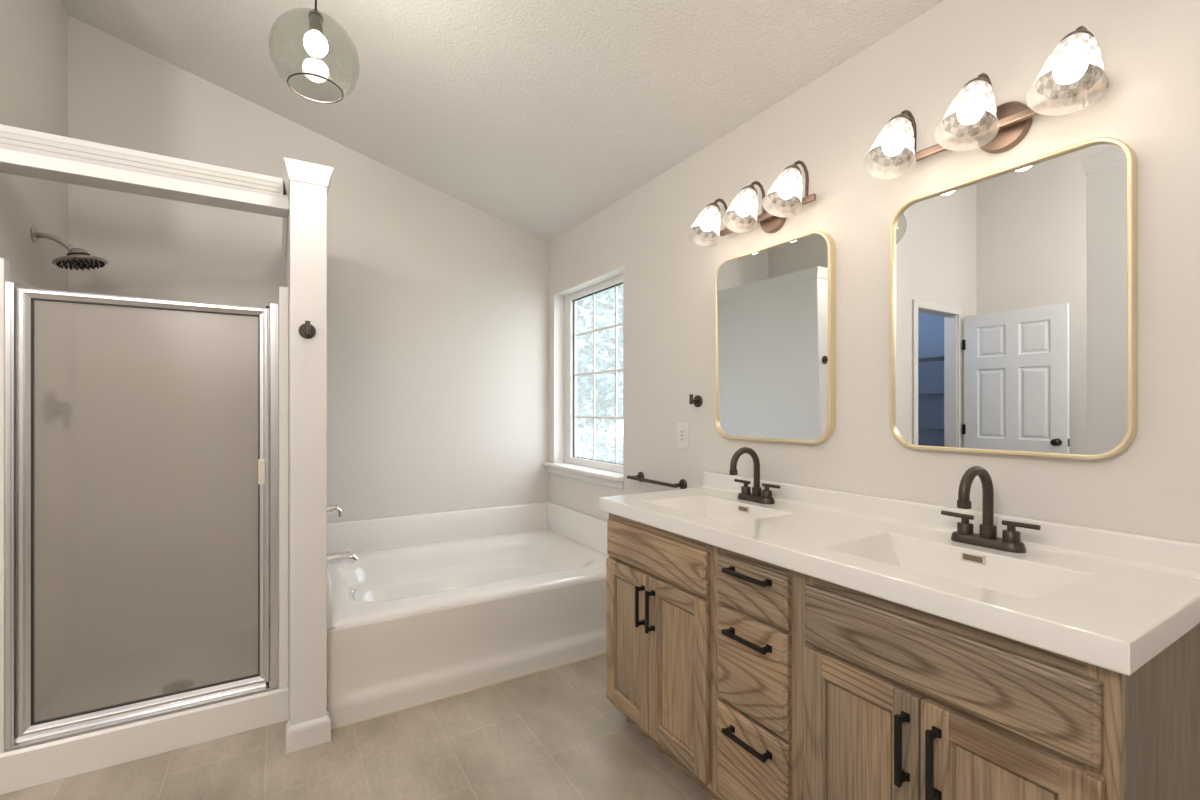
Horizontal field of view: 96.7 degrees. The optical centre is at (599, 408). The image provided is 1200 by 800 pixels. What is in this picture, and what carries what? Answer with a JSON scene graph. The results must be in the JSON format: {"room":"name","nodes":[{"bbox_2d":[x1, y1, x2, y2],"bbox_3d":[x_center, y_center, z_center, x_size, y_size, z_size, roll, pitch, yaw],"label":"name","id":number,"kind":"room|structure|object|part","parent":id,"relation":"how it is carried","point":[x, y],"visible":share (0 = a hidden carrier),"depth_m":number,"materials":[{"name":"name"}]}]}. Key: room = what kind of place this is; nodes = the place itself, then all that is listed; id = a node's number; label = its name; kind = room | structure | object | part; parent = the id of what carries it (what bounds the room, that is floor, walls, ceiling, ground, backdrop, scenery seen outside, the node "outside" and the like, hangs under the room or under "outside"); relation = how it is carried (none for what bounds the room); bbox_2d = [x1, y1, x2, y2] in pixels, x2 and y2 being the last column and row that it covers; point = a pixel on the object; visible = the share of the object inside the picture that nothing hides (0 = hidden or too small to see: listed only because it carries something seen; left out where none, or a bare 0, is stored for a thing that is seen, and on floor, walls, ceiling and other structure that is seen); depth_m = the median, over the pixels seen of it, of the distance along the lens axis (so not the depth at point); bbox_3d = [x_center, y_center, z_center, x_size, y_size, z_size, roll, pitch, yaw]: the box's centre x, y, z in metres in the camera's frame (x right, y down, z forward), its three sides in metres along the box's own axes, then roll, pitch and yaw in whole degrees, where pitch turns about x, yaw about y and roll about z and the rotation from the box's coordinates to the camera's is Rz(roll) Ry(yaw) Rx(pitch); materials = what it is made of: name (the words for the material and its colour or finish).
{"room":"bathroom","nodes":[
{"label":"bathroom","id":0,"kind":"room"},
{"bbox_2d":[0,0,67,290],"bbox_3d":[-2.258,-0.318,2.022,0.122,3.056,0.935,0,0,-31],"label":"wall","id":1,"kind":"structure","parent":0,"point":[33,33],"depth_m":2.12,"materials":[{"name":"white paint"}]},
{"bbox_2d":[30,227,107,269],"bbox_3d":[-2.140,-0.643,2.159,0.220,0.149,0.168,0,0,-31],"label":"shower","id":2,"kind":"object","parent":1,"relation":"attached to","point":[76,258],"visible":1,"depth_m":2.14,"materials":[{"name":"grey metal"}]},
{"bbox_3d":[-2.181,-0.667,2.135,0.120,0.064,0.021,0,0,-31],"label":"arm","id":3,"kind":"part","parent":2,"relation":"part of","materials":[{"name":"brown metal"}]},
{"bbox_3d":[-2.116,-0.615,2.173,0.164,0.078,0.168,0,0,-31],"label":"spray plate","id":4,"kind":"part","parent":2,"relation":"part of","materials":[{"name":"brown metal"}]},
{"bbox_2d":[286,180,326,725],"bbox_3d":[-1.353,0.193,2.425,0.116,2.034,1.180,0,0,-31],"label":"wall partition","id":5,"kind":"structure","parent":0,"point":[306,252],"depth_m":1.92,"materials":[{"name":"white paint"}]},
{"bbox_2d":[282,157,332,259],"bbox_3d":[-1.348,-0.846,2.416,0.156,0.067,1.200,0,0,-31],"label":"trim","id":6,"kind":"structure","parent":5,"relation":"on","point":[296,170],"depth_m":1.92,"materials":[{"name":"white paint"}]},
{"bbox_2d":[299,321,315,338],"bbox_3d":[-1.039,-0.281,1.895,0.054,0.057,0.050,0,0,-31],"label":"robe hook","id":7,"kind":"object","parent":5,"relation":"attached to","point":[306,330],"visible":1,"depth_m":1.90,"materials":[{"name":"brown metal"}]},
{"bbox_2d":[286,711,330,753],"bbox_3d":[-1.056,1.166,1.933,0.142,0.088,0.058,0,0,-31],"label":"baseboard","id":8,"kind":"structure","parent":5,"relation":"attached to","point":[299,736],"depth_m":1.91,"materials":[{"name":"white paint"}]},
{"bbox_2d":[327,505,341,516],"bbox_3d":[-1.270,0.475,2.504,0.106,0.164,0.164,0,0,-31],"label":"tub valve","id":9,"kind":"object","parent":5,"relation":"attached to","point":[330,508],"visible":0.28,"depth_m":2.50,"materials":[{"name":"silver metal"}]},
{"bbox_2d":[68,15,548,522],"bbox_3d":[-2.062,-0.519,2.745,4.205,3.458,0.100,0,0,-31],"label":"wall","id":10,"kind":"structure","parent":0,"point":[438,305],"depth_m":3.11,"materials":[{"name":"white paint"}]},
{"bbox_2d":[0,654,713,799],"bbox_3d":[-0.818,1.260,0.683,4.205,0.100,4.915,0,0,-31],"label":"floor","id":11,"kind":"structure","parent":0,"point":[556,733],"depth_m":1.82,"materials":[{"name":"tile"}]},
{"bbox_2d":[0,258,288,794],"bbox_3d":[-1.827,0.367,2.262,0.862,1.685,0.965,0,0,-31],"label":"shower stall","id":12,"kind":"object","parent":11,"relation":"on","point":[24,767],"visible":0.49,"depth_m":1.87,"materials":[{"name":"white plastic"}]},
{"bbox_2d":[5,282,278,749],"bbox_3d":[-1.563,0.335,1.879,0.740,1.482,0.062,0,0,-31],"label":"shower door","id":13,"kind":"structure","parent":12,"relation":"in","point":[137,428],"depth_m":1.85,"materials":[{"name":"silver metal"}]},
{"bbox_3d":[-1.284,0.237,2.024,0.022,0.095,0.023,0,0,-31],"label":"catch handle","id":14,"kind":"part","parent":13,"relation":"part of","materials":[{"name":"beige plastic"}]},
{"bbox_2d":[327,502,608,730],"bbox_3d":[-0.691,0.927,2.855,1.462,0.566,1.125,0,0,-31],"label":"bathtub","id":15,"kind":"object","parent":11,"relation":"on","point":[431,607],"visible":0.83,"depth_m":2.50,"materials":[{"name":"white ceramic"}]},
{"bbox_2d":[327,548,357,563],"bbox_3d":[-1.226,0.703,2.530,0.144,0.076,0.060,0,0,-31],"label":"tub spout","id":16,"kind":"object","parent":15,"relation":"attached to","point":[341,557],"visible":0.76,"depth_m":2.52,"materials":[{"name":"silver metal"}]},
{"bbox_3d":[-1.181,0.885,2.557,0.033,0.071,0.072,0,0,-31],"label":"overflow plate","id":17,"kind":"part","parent":15,"relation":"part of","materials":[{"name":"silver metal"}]},
{"bbox_2d":[606,513,1199,799],"bbox_3d":[0.611,0.800,1.551,0.577,0.820,1.459,0,0,-31],"label":"vanity cabinet","id":18,"kind":"object","parent":11,"relation":"on","point":[756,679],"visible":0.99,"depth_m":1.17,"materials":[{"name":"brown wood"}]},
{"bbox_3d":[0.100,0.833,1.923,0.012,0.438,0.172,0,0,-31],"label":"panel","id":19,"kind":"part","parent":18,"relation":"part of","materials":[{"name":"brown wood"}]},
{"bbox_3d":[0.101,0.833,1.923,0.020,0.534,0.268,0,0,-31],"label":"door","id":20,"kind":"part","parent":18,"relation":"part of","materials":[{"name":"brown wood"}]},
{"bbox_3d":[0.135,0.670,1.815,0.034,0.137,0.016,0,0,-31],"label":"handle","id":21,"kind":"part","parent":18,"relation":"part of","materials":[{"name":"black metal"}]},
{"bbox_3d":[0.164,0.670,1.766,0.034,0.137,0.016,0,0,-31],"label":"handle","id":22,"kind":"part","parent":18,"relation":"part of","materials":[{"name":"black metal"}]},
{"bbox_3d":[0.174,0.488,1.802,0.020,0.134,0.551,0,0,-31],"label":"false drawer","id":23,"kind":"part","parent":18,"relation":"part of","materials":[{"name":"brown wood"}]},
{"bbox_3d":[0.244,0.833,1.685,0.012,0.438,0.187,0,0,-31],"label":"panel","id":24,"kind":"part","parent":18,"relation":"part of","materials":[{"name":"brown wood"}]},
{"bbox_3d":[0.244,0.833,1.685,0.020,0.534,0.283,0,0,-31],"label":"door","id":25,"kind":"part","parent":18,"relation":"part of","materials":[{"name":"brown wood"}]},
{"bbox_3d":[0.384,0.878,1.402,0.034,0.016,0.148,0,0,-31],"label":"handle","id":26,"kind":"part","parent":18,"relation":"part of","materials":[{"name":"black metal"}]},
{"bbox_3d":[0.384,0.608,1.402,0.034,0.016,0.148,0,0,-31],"label":"handle","id":27,"kind":"part","parent":18,"relation":"part of","materials":[{"name":"black metal"}]},
{"bbox_3d":[0.384,0.440,1.402,0.034,0.016,0.148,0,0,-31],"label":"handle","id":28,"kind":"part","parent":18,"relation":"part of","materials":[{"name":"black metal"}]},
{"bbox_3d":[0.403,0.965,1.423,0.020,0.266,0.246,0,0,-31],"label":"drawer","id":29,"kind":"part","parent":18,"relation":"part of","materials":[{"name":"brown wood"}]},
{"bbox_3d":[0.403,0.690,1.423,0.020,0.261,0.246,0,0,-31],"label":"drawer","id":30,"kind":"part","parent":18,"relation":"part of","materials":[{"name":"brown wood"}]},
{"bbox_3d":[0.403,0.481,1.423,0.020,0.131,0.246,0,0,-31],"label":"drawer","id":31,"kind":"part","parent":18,"relation":"part of","materials":[{"name":"brown wood"}]},
{"bbox_3d":[0.560,0.833,1.160,0.012,0.438,0.172,0,0,-31],"label":"panel","id":32,"kind":"part","parent":18,"relation":"part of","materials":[{"name":"brown wood"}]},
{"bbox_3d":[0.561,0.833,1.161,0.020,0.534,0.268,0,0,-31],"label":"door","id":33,"kind":"part","parent":18,"relation":"part of","materials":[{"name":"brown wood"}]},
{"bbox_2d":[599,471,1199,675],"bbox_3d":[0.620,0.357,1.558,0.556,0.166,1.498,0,0,-31],"label":"countertop","id":34,"kind":"structure","parent":18,"relation":"on","point":[1112,600],"depth_m":1.21,"materials":[{"name":"white stone"}]},
{"bbox_3d":[0.516,0.359,1.917,0.008,0.020,0.052,0,0,-31],"label":"overflow frame","id":35,"kind":"part","parent":34,"relation":"part of","materials":[{"name":"gold metal"}]},
{"bbox_2d":[729,447,779,503],"bbox_3d":[0.532,0.239,1.947,0.153,0.201,0.213,0,0,-31],"label":"faucet","id":36,"kind":"object","parent":34,"relation":"on","point":[758,495],"visible":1,"depth_m":1.95,"materials":[{"name":"brown metal"}]},
{"bbox_3d":[0.542,0.296,2.034,0.035,0.051,0.074,0,0,-31],"label":"lever handle","id":37,"kind":"part","parent":36,"relation":"part of","materials":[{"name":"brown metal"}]},
{"bbox_3d":[0.532,0.230,1.947,0.149,0.182,0.035,0,0,-31],"label":"spout","id":38,"kind":"part","parent":36,"relation":"part of","materials":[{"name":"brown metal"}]},
{"bbox_3d":[0.576,0.329,1.973,0.052,0.020,0.160,0,0,-31],"label":"plate","id":39,"kind":"part","parent":36,"relation":"part of","materials":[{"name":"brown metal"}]},
{"bbox_3d":[0.614,0.296,1.915,0.035,0.051,0.074,0,0,-31],"label":"lever handle","id":40,"kind":"part","parent":36,"relation":"part of","materials":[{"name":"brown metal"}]},
{"bbox_3d":[0.899,0.359,1.284,0.008,0.020,0.052,0,0,-31],"label":"overflow frame","id":41,"kind":"part","parent":34,"relation":"part of","materials":[{"name":"gold metal"}]},
{"bbox_2d":[941,466,1040,552],"bbox_3d":[0.921,0.239,1.303,0.153,0.201,0.213,0,0,-31],"label":"faucet","id":42,"kind":"object","parent":34,"relation":"on","point":[1010,541],"visible":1,"depth_m":1.31,"materials":[{"name":"brown metal"}]},
{"bbox_3d":[0.931,0.296,1.390,0.035,0.051,0.074,0,0,-31],"label":"lever handle","id":43,"kind":"part","parent":42,"relation":"part of","materials":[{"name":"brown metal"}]},
{"bbox_3d":[0.920,0.230,1.303,0.149,0.182,0.035,0,0,-31],"label":"spout","id":44,"kind":"part","parent":42,"relation":"part of","materials":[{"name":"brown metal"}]},
{"bbox_3d":[0.964,0.329,1.329,0.052,0.020,0.160,0,0,-31],"label":"plate","id":45,"kind":"part","parent":42,"relation":"part of","materials":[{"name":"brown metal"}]},
{"bbox_3d":[1.003,0.296,1.271,0.035,0.051,0.074,0,0,-31],"label":"lever handle","id":46,"kind":"part","parent":42,"relation":"part of","materials":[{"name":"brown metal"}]},
{"bbox_3d":[0.595,0.670,1.052,0.034,0.137,0.016,0,0,-31],"label":"handle","id":47,"kind":"part","parent":18,"relation":"part of","materials":[{"name":"black metal"}]},
{"bbox_3d":[0.625,0.670,1.002,0.034,0.137,0.016,0,0,-31],"label":"handle","id":48,"kind":"part","parent":18,"relation":"part of","materials":[{"name":"black metal"}]},
{"bbox_3d":[0.630,0.487,1.046,0.020,0.134,0.535,0,0,-31],"label":"false drawer","id":49,"kind":"part","parent":18,"relation":"part of","materials":[{"name":"brown wood"}]},
{"bbox_3d":[0.700,0.833,0.929,0.012,0.438,0.172,0,0,-31],"label":"panel","id":50,"kind":"part","parent":18,"relation":"part of","materials":[{"name":"brown wood"}]},
{"bbox_3d":[0.701,0.833,0.929,0.020,0.534,0.268,0,0,-31],"label":"door","id":51,"kind":"part","parent":18,"relation":"part of","materials":[{"name":"brown wood"}]},
{"bbox_2d":[60,0,943,242],"bbox_3d":[-0.818,-1.734,0.683,4.205,1.229,4.915,0,0,-31],"label":"ceiling","id":52,"kind":"structure","parent":0,"point":[538,117],"depth_m":2.25,"materials":[{"name":"white paint"}]},
{"bbox_2d":[269,0,359,103],"bbox_3d":[-0.873,-1.284,1.639,0.246,0.604,0.246,0,0,-31],"label":"pendant light","id":53,"kind":"object","parent":52,"relation":"hanging from","point":[315,44],"visible":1,"depth_m":1.62,"materials":[{"name":"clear glass"}]},
{"bbox_2d":[308,8,322,35],"bbox_3d":[-0.873,-1.191,1.639,0.042,0.078,0.042,0,0,-31],"label":"socket","id":54,"kind":"object","parent":53,"relation":"attached to","point":[315,18],"depth_m":1.62,"materials":[{"name":"brown metal"}]},
{"bbox_3d":[-0.873,-1.123,1.639,0.066,0.070,0.066,0,0,-31],"label":"bulb","id":55,"kind":"part","parent":53,"relation":"part of","materials":[{"name":"white glass"}]},
{"bbox_2d":[549,0,1199,542],"bbox_3d":[0.922,0.027,1.733,0.140,2.367,4.715,0,0,-31],"label":"wall","id":56,"kind":"structure","parent":0,"point":[1150,49],"depth_m":1.66,"materials":[{"name":"white paint"}]},
{"bbox_2d":[543,266,623,488],"bbox_3d":[-0.078,-0.172,3.333,0.176,1.220,0.940,0,0,-31],"label":"window","id":57,"kind":"structure","parent":56,"relation":"in","point":[567,463],"depth_m":3.59,"materials":[{"name":"white plastic"}]},
{"bbox_3d":[-0.098,0.381,3.321,0.128,0.022,0.940,0,0,-31],"label":"sill","id":58,"kind":"part","parent":57,"relation":"part of","materials":[{"name":"white plastic"}]},
{"bbox_3d":[-0.004,-0.205,3.332,0.050,1.154,0.862,0,0,-31],"label":"frame","id":59,"kind":"part","parent":57,"relation":"part of","materials":[{"name":"white plastic"}]},
{"bbox_2d":[627,472,686,488],"bbox_3d":[0.270,0.352,2.615,0.066,0.052,0.401,0,0,-31],"label":"towel bar","id":60,"kind":"object","parent":56,"relation":"attached to","point":[682,484],"visible":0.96,"depth_m":2.54,"materials":[{"name":"brown metal"}]},
{"bbox_3d":[0.190,0.352,2.756,0.056,0.052,0.052,0,0,-31],"label":"bar post","id":61,"kind":"part","parent":60,"relation":"part of","materials":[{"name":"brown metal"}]},
{"bbox_3d":[0.364,0.352,2.468,0.056,0.052,0.052,0,0,-31],"label":"bar post","id":62,"kind":"part","parent":60,"relation":"part of","materials":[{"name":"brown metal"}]},
{"bbox_2d":[677,422,687,448],"bbox_3d":[0.384,0.124,2.481,0.009,0.122,0.076,0,0,-31],"label":"wall outlet","id":63,"kind":"object","parent":56,"relation":"attached to","point":[682,428],"visible":1,"depth_m":2.48,"materials":[{"name":"white plastic"}]},
{"bbox_2d":[689,394,701,406],"bbox_3d":[0.420,-0.036,2.381,0.050,0.057,0.054,0,0,-31],"label":"robe hook","id":64,"kind":"object","parent":56,"relation":"attached to","point":[697,401],"visible":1,"depth_m":2.38,"materials":[{"name":"brown metal"}]},
{"bbox_2d":[687,160,815,246],"bbox_3d":[0.556,-0.754,1.977,0.234,0.196,0.518,0,0,-31],"label":"vanity light","id":65,"kind":"object","parent":56,"relation":"attached to","point":[784,199],"visible":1,"depth_m":1.94,"materials":[{"name":"white glass"}]},
{"bbox_3d":[0.416,-0.734,2.117,0.139,0.156,0.132,0,0,-31],"label":"lamp shade","id":66,"kind":"part","parent":65,"relation":"part of","materials":[{"name":"clear glass"}]},
{"bbox_3d":[0.430,-0.756,2.127,0.058,0.096,0.061,0,0,18],"label":"bulb","id":67,"kind":"part","parent":65,"relation":"part of","materials":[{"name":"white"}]},
{"bbox_3d":[0.491,-0.793,2.162,0.078,0.118,0.012,0,0,-31],"label":"arm","id":68,"kind":"part","parent":65,"relation":"part of","materials":[{"name":"brown metal"}]},
{"bbox_3d":[0.516,-0.734,1.952,0.139,0.156,0.132,0,0,-31],"label":"lamp shade","id":69,"kind":"part","parent":65,"relation":"part of","materials":[{"name":"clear glass"}]},
{"bbox_3d":[0.531,-0.756,1.960,0.061,0.096,0.058,0,0,10],"label":"bulb","id":70,"kind":"part","parent":65,"relation":"part of","materials":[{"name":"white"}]},
{"bbox_3d":[0.590,-0.793,1.997,0.078,0.118,0.012,0,0,-31],"label":"arm","id":71,"kind":"part","parent":65,"relation":"part of","materials":[{"name":"brown metal"}]},
{"bbox_3d":[0.655,-0.730,2.022,0.020,0.120,0.120,0,0,-31],"label":"plate","id":72,"kind":"part","parent":65,"relation":"part of","materials":[{"name":"brown metal"}]},
{"bbox_3d":[0.616,-0.734,1.787,0.139,0.156,0.132,0,0,-31],"label":"lamp shade","id":73,"kind":"part","parent":65,"relation":"part of","materials":[{"name":"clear glass"}]},
{"bbox_3d":[0.630,-0.756,1.796,0.058,0.096,0.061,0,0,18],"label":"bulb","id":74,"kind":"part","parent":65,"relation":"part of","materials":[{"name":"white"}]},
{"bbox_3d":[0.690,-0.793,1.832,0.078,0.118,0.012,0,0,-31],"label":"arm","id":75,"kind":"part","parent":65,"relation":"part of","materials":[{"name":"brown metal"}]},
{"bbox_2d":[715,231,835,443],"bbox_3d":[0.641,-0.248,2.033,0.030,0.740,0.554,0,0,-31],"label":"wall mirror","id":76,"kind":"object","parent":56,"relation":"attached to","point":[775,304],"visible":1,"depth_m":1.99,"materials":[{"name":"gold metal"}]},
{"bbox_2d":[702,471,1199,578],"bbox_3d":[0.841,0.308,1.692,0.038,0.069,1.498,0,0,-31],"label":"backsplash","id":77,"kind":"structure","parent":56,"relation":"attached to","point":[1178,557],"depth_m":1.33,"materials":[{"name":"white stone"}]},
{"bbox_2d":[863,26,1108,178],"bbox_3d":[0.944,-0.752,1.334,0.234,0.196,0.518,0,0,-31],"label":"vanity light","id":78,"kind":"object","parent":56,"relation":"attached to","point":[1073,77],"visible":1,"depth_m":1.31,"materials":[{"name":"glass"}]},
{"bbox_3d":[0.804,-0.732,1.475,0.139,0.156,0.132,0,0,-31],"label":"lamp shade","id":79,"kind":"part","parent":78,"relation":"part of","materials":[{"name":"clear glass"}]},
{"bbox_3d":[0.818,-0.754,1.485,0.058,0.096,0.061,0,0,18],"label":"bulb","id":80,"kind":"part","parent":78,"relation":"part of","materials":[{"name":"white glass"}]},
{"bbox_3d":[0.878,-0.791,1.520,0.078,0.118,0.012,0,0,-31],"label":"arm","id":81,"kind":"part","parent":78,"relation":"part of","materials":[{"name":"brown metal"}]},
{"bbox_3d":[0.903,-0.732,1.310,0.139,0.156,0.132,0,0,-31],"label":"lamp shade","id":82,"kind":"part","parent":78,"relation":"part of","materials":[{"name":"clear glass"}]},
{"bbox_3d":[0.918,-0.754,1.319,0.058,0.096,0.061,0,0,18],"label":"bulb","id":83,"kind":"part","parent":78,"relation":"part of","materials":[{"name":"white glass"}]},
{"bbox_3d":[0.978,-0.791,1.355,0.078,0.118,0.012,0,0,-31],"label":"arm","id":84,"kind":"part","parent":78,"relation":"part of","materials":[{"name":"brown metal"}]},
{"bbox_3d":[1.042,-0.728,1.379,0.020,0.120,0.120,0,0,-31],"label":"plate","id":85,"kind":"part","parent":78,"relation":"part of","materials":[{"name":"brown metal"}]},
{"bbox_3d":[1.003,-0.732,1.145,0.139,0.156,0.132,0,0,-31],"label":"lamp shade","id":86,"kind":"part","parent":78,"relation":"part of","materials":[{"name":"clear glass"}]},
{"bbox_3d":[1.017,-0.754,1.154,0.058,0.096,0.061,0,0,18],"label":"bulb","id":87,"kind":"part","parent":78,"relation":"part of","materials":[{"name":"white glass"}]},
{"bbox_2d":[889,137,1137,459],"bbox_3d":[1.027,-0.250,1.393,0.030,0.732,0.540,0,0,-31],"label":"wall mirror","id":88,"kind":"object","parent":56,"relation":"attached to","point":[1013,289],"visible":1,"depth_m":1.33,"materials":[{"name":"gold metal"}]},
{"bbox_3d":[-2.078,-0.349,1.559,0.412,3.118,0.046,0,0,-31],"label":"wall","id":89,"kind":"structure","parent":0,"visible":0},
{"bbox_2d":[0,124,288,217],"bbox_3d":[-1.605,-0.827,1.881,0.875,0.103,0.152,0,0,-31],"label":"trim","id":90,"kind":"structure","parent":89,"relation":"attached to","point":[23,152],"depth_m":1.84,"materials":[{"name":"white paint"}]},
{"label":"outside","id":91,"kind":"structure","parent":0,"visible":0},
{"bbox_2d":[577,436,622,457],"bbox_3d":[5.230,1.960,18.337,24.100,0.300,34.000,0,0,-31],"label":"lawn","id":92,"kind":"structure","parent":91,"point":[618,437],"depth_m":32.72,"materials":[{"name":"green"}]},
{"bbox_2d":[577,291,619,442],"bbox_3d":[-0.105,-2.648,17.715,6.406,8.898,5.928,0,0,-31],"label":"tree","id":93,"kind":"object","parent":92,"relation":"on","point":[608,422],"visible":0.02,"depth_m":17.38,"materials":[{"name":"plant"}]},
{"bbox_2d":[577,424,622,463],"bbox_3d":[-0.042,0.889,7.790,2.385,1.363,2.308,0,0,-31],"label":"shrub","id":94,"kind":"object","parent":92,"relation":"on","point":[607,452],"visible":0.12,"depth_m":7.49,"materials":[{"name":"green plant"}]},
{"bbox_2d":[577,284,622,439],"bbox_3d":[-0.380,-1.414,10.990,4.516,6.429,4.383,0,0,-31],"label":"tree","id":95,"kind":"object","parent":92,"relation":"on","point":[604,358],"visible":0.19,"depth_m":9.97,"materials":[{"name":"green plant"}]}
]}

